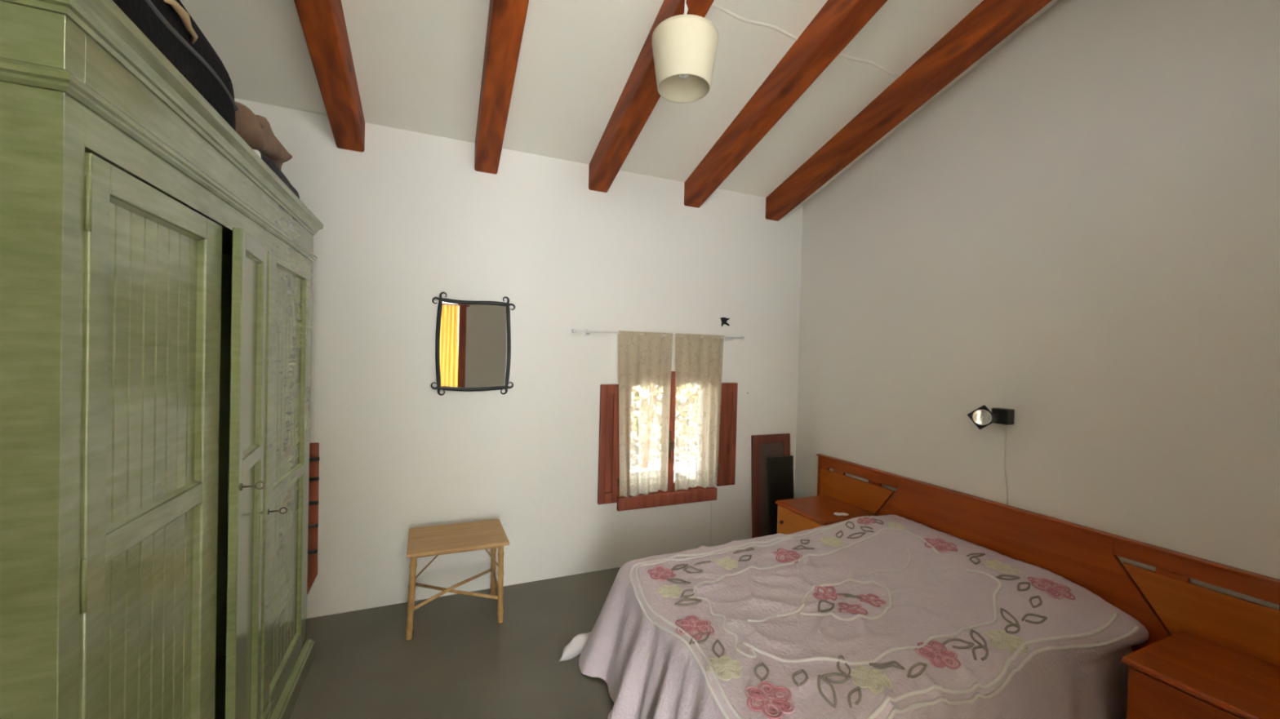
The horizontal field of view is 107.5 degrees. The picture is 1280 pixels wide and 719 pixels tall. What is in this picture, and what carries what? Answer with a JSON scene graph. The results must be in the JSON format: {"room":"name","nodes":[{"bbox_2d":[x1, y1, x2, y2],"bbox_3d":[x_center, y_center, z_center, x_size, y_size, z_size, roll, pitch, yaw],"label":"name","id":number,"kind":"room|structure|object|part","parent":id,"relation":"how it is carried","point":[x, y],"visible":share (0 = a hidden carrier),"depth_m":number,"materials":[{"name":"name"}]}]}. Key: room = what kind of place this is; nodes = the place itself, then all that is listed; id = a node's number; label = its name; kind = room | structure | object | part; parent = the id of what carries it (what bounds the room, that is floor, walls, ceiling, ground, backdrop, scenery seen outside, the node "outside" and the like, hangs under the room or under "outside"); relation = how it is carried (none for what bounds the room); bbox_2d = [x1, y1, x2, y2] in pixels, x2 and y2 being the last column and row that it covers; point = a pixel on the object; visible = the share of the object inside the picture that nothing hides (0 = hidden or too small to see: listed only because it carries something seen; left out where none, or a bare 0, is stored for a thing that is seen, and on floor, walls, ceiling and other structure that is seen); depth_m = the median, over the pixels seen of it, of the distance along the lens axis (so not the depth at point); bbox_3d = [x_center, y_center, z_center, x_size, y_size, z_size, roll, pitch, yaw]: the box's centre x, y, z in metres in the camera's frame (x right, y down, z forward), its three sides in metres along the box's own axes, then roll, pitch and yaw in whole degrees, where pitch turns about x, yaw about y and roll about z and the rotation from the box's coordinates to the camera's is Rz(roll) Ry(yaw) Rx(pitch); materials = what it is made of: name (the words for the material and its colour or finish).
{"room":"bedroom","nodes":[
{"label":"bedroom","id":0,"kind":"room"},
{"bbox_2d":[289,567,620,718],"bbox_3d":[0.120,1.646,1.674,4.830,0.120,4.225,1,1,-23],"label":"floor","id":1,"kind":"structure","parent":0,"point":[458,662],"depth_m":2.42,"materials":[{"name":"grey concrete"}]},
{"bbox_2d":[0,0,323,718],"bbox_3d":[-1.610,0.434,1.470,0.800,2.222,1.757,1,1,-23],"label":"wardrobe","id":2,"kind":"object","parent":1,"relation":"on","point":[156,272],"visible":1,"depth_m":1.02,"materials":[{"name":"green paint"}]},
{"bbox_3d":[-1.149,0.864,1.099,0.006,0.945,0.403,1,1,-23],"label":"panel","id":3,"kind":"part","parent":2,"relation":"part of","materials":[{"name":"green paint"}]},
{"bbox_3d":[-1.143,0.519,1.119,0.024,1.806,0.559,1,1,-23],"label":"door","id":4,"kind":"part","parent":2,"relation":"part of","materials":[{"name":"green paint"}]},
{"bbox_3d":[-1.129,0.008,1.090,0.006,0.671,0.403,1,1,-23],"label":"panel","id":5,"kind":"part","parent":2,"relation":"part of","materials":[{"name":"green paint"}]},
{"bbox_3d":[-1.626,-0.497,1.443,0.715,0.040,1.715,1,1,-23],"label":"frieze moulding","id":6,"kind":"part","parent":2,"relation":"part of","materials":[{"name":"green paint"}]},
{"bbox_3d":[-1.613,-0.644,1.446,0.736,0.067,1.757,1,1,-23],"label":"cornice","id":7,"kind":"part","parent":2,"relation":"part of","materials":[{"name":"green paint"}]},
{"bbox_2d":[111,0,238,130],"bbox_3d":[-1.419,-0.827,1.043,0.607,0.318,1.177,1,1,-23],"label":"bag","id":8,"kind":"object","parent":2,"relation":"on","point":[169,25],"visible":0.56,"depth_m":1.25,"materials":[{"name":"black fabric"}]},
{"bbox_3d":[-1.183,-0.876,1.218,0.038,0.036,0.166,1,1,-23],"label":"handle","id":9,"kind":"part","parent":8,"relation":"part of","materials":[{"name":"beige leather"}]},
{"bbox_3d":[-1.317,0.507,1.574,0.024,1.812,0.365,1,1,-29],"label":"door","id":10,"kind":"part","parent":2,"relation":"part of","materials":[{"name":"green paint"}]},
{"bbox_3d":[-1.329,0.842,1.571,0.006,0.970,0.268,1,1,-29],"label":"panel","id":11,"kind":"part","parent":2,"relation":"part of","materials":[{"name":"green paint"}]},
{"bbox_3d":[-1.308,-0.016,1.562,0.006,0.663,0.268,1,1,-29],"label":"panel","id":12,"kind":"part","parent":2,"relation":"part of","materials":[{"name":"green paint"}]},
{"bbox_2d":[253,149,260,157],"bbox_3d":[-1.408,-0.721,1.712,0.036,0.091,0.020,1,1,-23],"label":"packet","id":13,"kind":"object","parent":2,"relation":"on","point":[257,153],"visible":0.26,"depth_m":1.71,"materials":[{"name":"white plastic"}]},
{"bbox_2d":[249,146,299,199],"bbox_3d":[-1.682,-0.753,1.952,0.368,0.137,0.683,1,1,-23],"label":"folded cloth","id":14,"kind":"object","parent":2,"relation":"on","point":[265,159],"visible":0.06,"depth_m":1.91,"materials":[{"name":"black fabric"}]},
{"bbox_2d":[235,106,286,176],"bbox_3d":[-1.688,-0.922,1.937,0.331,0.179,0.644,1,1,-23],"label":"crumpled bag","id":15,"kind":"object","parent":14,"relation":"on","point":[252,130],"visible":0.3,"depth_m":1.87,"materials":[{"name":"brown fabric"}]},
{"bbox_3d":[-1.548,0.933,2.035,0.006,0.767,0.445,1,1,-23],"label":"panel","id":16,"kind":"part","parent":2,"relation":"part of","materials":[{"name":"green paint"}]},
{"bbox_3d":[-1.526,0.497,2.022,0.024,1.812,0.570,1,1,-23],"label":"door","id":17,"kind":"part","parent":2,"relation":"part of","materials":[{"name":"green paint"}]},
{"bbox_3d":[-1.527,0.062,2.026,0.006,0.891,0.445,1,1,-23],"label":"panel","id":18,"kind":"part","parent":2,"relation":"part of","materials":[{"name":"green paint"}]},
{"bbox_2d":[405,519,509,639],"bbox_3d":[-1.095,1.294,2.809,0.545,0.502,0.445,1,1,-23],"label":"side table","id":19,"kind":"object","parent":1,"relation":"on","point":[440,540],"visible":1,"depth_m":2.74,"materials":[{"name":"wood"}]},
{"bbox_3d":[-1.253,1.302,2.573,0.053,0.483,0.076,1,1,-23],"label":"leg","id":20,"kind":"part","parent":19,"relation":"part of","materials":[{"name":"brown wood"}]},
{"bbox_3d":[-1.018,1.075,2.638,0.455,0.020,0.020,1,1,-22],"label":"apron rail","id":21,"kind":"part","parent":19,"relation":"part of","materials":[{"name":"brown wood"}]},
{"bbox_3d":[-0.957,1.304,3.065,0.037,0.483,0.071,1,1,-9],"label":"leg","id":22,"kind":"part","parent":19,"relation":"part of","materials":[{"name":"brown wood"}]},
{"bbox_3d":[-0.816,1.311,2.748,0.037,0.483,0.076,1,1,-8],"label":"leg","id":23,"kind":"part","parent":19,"relation":"part of","materials":[{"name":"brown wood"}]},
{"bbox_2d":[558,631,591,661],"bbox_3d":[-0.339,1.510,2.469,0.194,0.106,0.045,1,1,-31],"label":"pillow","id":24,"kind":"object","parent":1,"relation":"on","point":[575,647],"visible":0.69,"depth_m":2.46,"materials":[{"name":"white fabric"}]},
{"bbox_2d":[751,433,790,538],"bbox_3d":[1.122,1.114,4.005,0.397,0.944,0.074,1,1,-23],"label":"frame","id":25,"kind":"object","parent":1,"relation":"on","point":[762,446],"visible":0.54,"depth_m":3.96,"materials":[{"name":"brown wood"}]},
{"bbox_3d":[1.121,1.114,4.005,0.267,0.814,0.054,1,1,-23],"label":"board panel","id":26,"kind":"part","parent":25,"relation":"part of","materials":[{"name":"brown wood"}]},
{"bbox_2d":[768,455,793,535],"bbox_3d":[1.195,1.206,3.971,0.255,0.764,0.062,1,1,-23],"label":"panel","id":27,"kind":"object","parent":1,"relation":"on","point":[780,468],"visible":0.49,"depth_m":3.95,"materials":[{"name":"black"}]},
{"bbox_2d":[775,494,877,534],"bbox_3d":[1.343,1.326,3.448,0.511,0.481,0.494,1,1,-23],"label":"nightstand","id":28,"kind":"object","parent":1,"relation":"on","point":[797,514],"visible":0.43,"depth_m":3.42,"materials":[{"name":"brown wood"}]},
{"bbox_3d":[1.141,1.218,3.361,0.018,0.214,0.462,1,1,-23],"label":"drawer","id":29,"kind":"part","parent":28,"relation":"part of","materials":[{"name":"brown wood"}]},
{"bbox_2d":[833,511,848,516],"bbox_3d":[1.411,1.080,3.288,0.109,0.018,0.072,1,1,-23],"label":"doily","id":30,"kind":"object","parent":28,"relation":"on","point":[837,513],"visible":1,"depth_m":3.27,"materials":[{"name":"white fabric"}]},
{"bbox_2d":[816,453,1279,666],"bbox_3d":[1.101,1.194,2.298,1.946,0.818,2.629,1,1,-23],"label":"headboard","id":31,"kind":"object","parent":1,"relation":"on","point":[1165,601],"visible":0.1,"depth_m":2.19,"materials":[{"name":"brown wood"}]},
{"bbox_3d":[1.475,1.193,3.854,0.035,0.806,0.030,1,1,-23],"label":"headboard post","id":32,"kind":"part","parent":31,"relation":"part of","materials":[{"name":"brown wood"}]},
{"bbox_3d":[1.603,1.148,3.544,0.020,0.508,0.699,1,1,-23],"label":"panel","id":33,"kind":"part","parent":31,"relation":"part of","materials":[{"name":"brown wood"}]},
{"bbox_2d":[578,514,1148,718],"bbox_3d":[0.926,1.299,2.265,2.186,0.582,1.570,1,1,-23],"label":"bedspread","id":34,"kind":"object","parent":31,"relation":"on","point":[891,616],"visible":0.99,"depth_m":1.97,"materials":[{"name":"fabric"}]},
{"bbox_3d":[2.339,1.185,1.806,0.020,0.508,0.734,1,1,-23],"label":"panel","id":35,"kind":"part","parent":31,"relation":"part of","materials":[{"name":"brown wood"}]},
{"bbox_2d":[1121,630,1279,718],"bbox_3d":[2.115,1.365,1.625,0.511,0.481,0.498,1,1,-23],"label":"nightstand","id":36,"kind":"object","parent":1,"relation":"on","point":[1184,674],"visible":1,"depth_m":1.68,"materials":[{"name":"brown wood"}]},
{"bbox_3d":[1.914,1.256,1.538,0.018,0.214,0.466,1,1,-23],"label":"drawer","id":37,"kind":"part","parent":36,"relation":"part of","materials":[{"name":"brown wood"}]},
{"bbox_2d":[235,98,802,618],"bbox_3d":[-0.605,-0.002,3.464,4.830,3.300,0.300,1,1,-23],"label":"wall","id":38,"kind":"structure","parent":0,"point":[408,219],"depth_m":3.18,"materials":[{"name":"paint"}]},
{"bbox_2d":[306,442,319,595],"bbox_3d":[-1.984,0.955,2.709,0.219,0.934,0.048,1,1,-23],"label":"wooden rack","id":39,"kind":"object","parent":38,"relation":"attached to","point":[313,483],"visible":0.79,"depth_m":2.73,"materials":[{"name":"red wood"}]},
{"bbox_3d":[-1.983,1.118,2.701,0.219,0.026,0.026,1,1,-23],"label":"peg rail","id":40,"kind":"part","parent":39,"relation":"part of","materials":[{"name":"black"}]},
{"bbox_3d":[-1.980,0.968,2.699,0.219,0.026,0.026,1,1,-23],"label":"peg rail","id":41,"kind":"part","parent":39,"relation":"part of","materials":[{"name":"black"}]},
{"bbox_3d":[-1.976,0.833,2.697,0.219,0.026,0.026,1,1,-23],"label":"peg rail","id":42,"kind":"part","parent":39,"relation":"part of","materials":[{"name":"black metal"}]},
{"bbox_3d":[-1.973,0.693,2.696,0.219,0.026,0.026,1,1,-23],"label":"peg rail","id":43,"kind":"part","parent":39,"relation":"part of","materials":[{"name":"black metal"}]},
{"bbox_3d":[-1.970,0.578,2.695,0.219,0.026,0.026,1,1,-23],"label":"peg rail","id":44,"kind":"part","parent":39,"relation":"part of","materials":[{"name":"black"}]},
{"bbox_2d":[431,292,515,395],"bbox_3d":[-1.082,-0.096,3.067,0.517,0.659,0.034,1,1,-27],"label":"wall mirror","id":45,"kind":"object","parent":38,"relation":"attached to","point":[473,339],"visible":1,"depth_m":3.06,"materials":[{"name":"black metal"}]},
{"bbox_2d":[440,302,506,387],"bbox_3d":[-1.084,-0.095,3.072,0.426,0.568,0.008,1,1,-27],"label":"mirror glass","id":46,"kind":"object","parent":45,"relation":"attached to","point":[473,335],"depth_m":3.07,"materials":[{"name":"grey"}]},
{"bbox_2d":[597,384,618,504],"bbox_3d":[-0.224,0.621,3.449,0.154,0.875,0.041,1,1,-23],"label":"window shutter","id":47,"kind":"object","parent":38,"relation":"attached to","point":[608,448],"visible":0.93,"depth_m":3.45,"materials":[{"name":"red wood"}]},
{"bbox_3d":[-0.231,0.615,3.457,0.057,0.725,0.014,1,1,-23],"label":"shutter panel","id":48,"kind":"part","parent":47,"relation":"part of","materials":[{"name":"red wood"}]},
{"bbox_2d":[571,328,744,341],"bbox_3d":[0.172,-0.184,3.570,1.437,0.050,0.108,1,1,-23],"label":"curtain rod","id":49,"kind":"object","parent":38,"relation":"attached to","point":[573,331],"visible":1,"depth_m":3.38,"materials":[{"name":"white plastic"}]},
{"bbox_2d":[618,330,673,497],"bbox_3d":[0.032,0.402,3.476,0.436,1.213,0.050,1,1,-23],"label":"lace curtain","id":50,"kind":"object","parent":49,"relation":"hanging from","point":[645,361],"visible":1,"depth_m":3.47,"materials":[{"name":"white fabric"}]},
{"bbox_3d":[0.187,-0.185,3.535,1.373,0.011,0.012,1,1,-23],"label":"rod","id":51,"kind":"part","parent":49,"relation":"part of","materials":[{"name":"white plastic"}]},
{"bbox_2d":[675,333,724,490],"bbox_3d":[0.454,0.406,3.654,0.436,1.203,0.050,1,1,-23],"label":"lace curtain","id":52,"kind":"object","parent":49,"relation":"hanging from","point":[698,359],"visible":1,"depth_m":3.65,"materials":[{"name":"white fabric"}]},
{"bbox_2d":[616,371,717,511],"bbox_3d":[0.224,0.610,3.671,0.855,1.037,0.100,1,1,-23],"label":"window","id":53,"kind":"structure","parent":38,"relation":"in","point":[698,494],"depth_m":3.66,"materials":[{"name":"brown wood"}]},
{"bbox_3d":[0.226,1.081,3.645,0.855,0.097,0.033,1,1,-23],"label":"sill","id":54,"kind":"part","parent":53,"relation":"part of","materials":[{"name":"brown wood"}]},
{"bbox_2d":[710,500,711,546],"bbox_3d":[0.578,1.349,3.826,0.008,0.430,0.007,1,1,-23],"label":"cable","id":55,"kind":"object","parent":38,"relation":"attached to","point":[711,500],"visible":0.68,"depth_m":3.82,"materials":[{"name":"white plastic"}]},
{"bbox_2d":[720,317,729,326],"bbox_3d":[0.695,-0.305,3.838,0.091,0.078,0.012,1,1,-23],"label":"bird ornament","id":56,"kind":"object","parent":38,"relation":"attached to","point":[724,320],"visible":1,"depth_m":3.83,"materials":[{"name":"black metal"}]},
{"bbox_2d":[715,382,737,486],"bbox_3d":[0.713,0.612,3.846,0.172,0.840,0.041,1,1,-23],"label":"window shutter","id":57,"kind":"object","parent":38,"relation":"attached to","point":[728,415],"visible":0.92,"depth_m":3.85,"materials":[{"name":"red wood"}]},
{"bbox_3d":[0.713,0.607,3.856,0.075,0.690,0.014,1,1,-23],"label":"shutter panel","id":58,"kind":"part","parent":57,"relation":"part of","materials":[{"name":"red wood"}]},
{"bbox_2d":[182,0,1059,204],"bbox_3d":[0.220,-1.994,1.613,4.930,1.454,4.375,1,1,-23],"label":"ceiling","id":59,"kind":"structure","parent":0,"point":[418,64],"depth_m":2.57,"materials":[{"name":"paint"}]},
{"bbox_2d":[293,0,364,151],"bbox_3d":[-1.004,-1.837,1.124,0.145,1.271,3.725,1,1,-23],"label":"ceiling beam","id":60,"kind":"structure","parent":59,"relation":"attached to","point":[322,22],"depth_m":2.28,"materials":[{"name":"brown wood"}]},
{"bbox_2d":[474,0,528,174],"bbox_3d":[-0.295,-1.823,1.425,0.145,1.271,3.725,1,1,-23],"label":"ceiling beam","id":61,"kind":"structure","parent":59,"relation":"attached to","point":[506,18],"depth_m":2.40,"materials":[{"name":"brown wood"}]},
{"bbox_2d":[588,0,714,192],"bbox_3d":[0.419,-1.808,1.728,0.145,1.271,3.725,1,1,-23],"label":"ceiling beam","id":62,"kind":"structure","parent":59,"relation":"attached to","point":[639,96],"depth_m":2.72,"materials":[{"name":"brown wood"}]},
{"bbox_2d":[652,0,718,102],"bbox_3d":[0.194,-1.477,1.995,0.281,0.652,0.281,1,1,-23],"label":"pendant lamp","id":63,"kind":"object","parent":59,"relation":"hanging from","point":[684,46],"visible":1,"depth_m":1.90,"materials":[{"name":"beige fabric"}]},
{"bbox_3d":[0.188,-1.250,1.998,0.060,0.107,0.060,1,1,-23],"label":"bulb","id":64,"kind":"part","parent":63,"relation":"part of","materials":[{"name":"white glass"}]},
{"bbox_3d":[0.198,-1.585,1.992,0.022,0.436,0.014,1,1,-23],"label":"lamp cord","id":65,"kind":"part","parent":63,"relation":"part of","materials":[{"name":"white plastic"}]},
{"bbox_2d":[684,0,888,208],"bbox_3d":[1.133,-1.794,2.031,0.145,1.271,3.725,1,1,-23],"label":"ceiling beam","id":66,"kind":"structure","parent":59,"relation":"attached to","point":[837,22],"depth_m":2.67,"materials":[{"name":"brown wood"}]},
{"bbox_2d":[711,3,902,76],"bbox_3d":[0.842,-1.734,2.514,2.253,0.033,0.046,1,1,-23],"label":"cable","id":67,"kind":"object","parent":59,"relation":"attached to","point":[715,6],"depth_m":2.46,"materials":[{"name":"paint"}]},
{"bbox_2d":[765,0,1052,221],"bbox_3d":[1.853,-1.780,2.336,0.145,1.271,3.725,1,1,-23],"label":"ceiling beam","id":68,"kind":"structure","parent":59,"relation":"attached to","point":[991,21],"depth_m":2.79,"materials":[{"name":"brown wood"}]},
{"bbox_2d":[794,0,1279,609],"bbox_3d":[2.316,-0.409,2.398,0.300,4.280,3.925,1,1,-23],"label":"wall","id":69,"kind":"structure","parent":0,"point":[1078,236],"depth_m":2.32,"materials":[{"name":"paint"}]},
{"bbox_2d":[967,404,1014,505],"bbox_3d":[1.942,0.536,2.615,0.229,0.568,0.135,2,1,19],"label":"wall spotlight","id":70,"kind":"object","parent":69,"relation":"attached to","point":[982,417],"visible":0.98,"depth_m":2.58,"materials":[{"name":"black metal"}]},
{"label":"outside","id":71,"kind":"structure","parent":0,"visible":0},
{"bbox_2d":[673,446,675,481],"bbox_3d":[-2.024,1.762,9.811,32.000,0.370,12.425,1,1,-23],"label":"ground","id":72,"kind":"structure","parent":71,"point":[674,446],"depth_m":7.23,"materials":[{"name":"white"}]}
]}

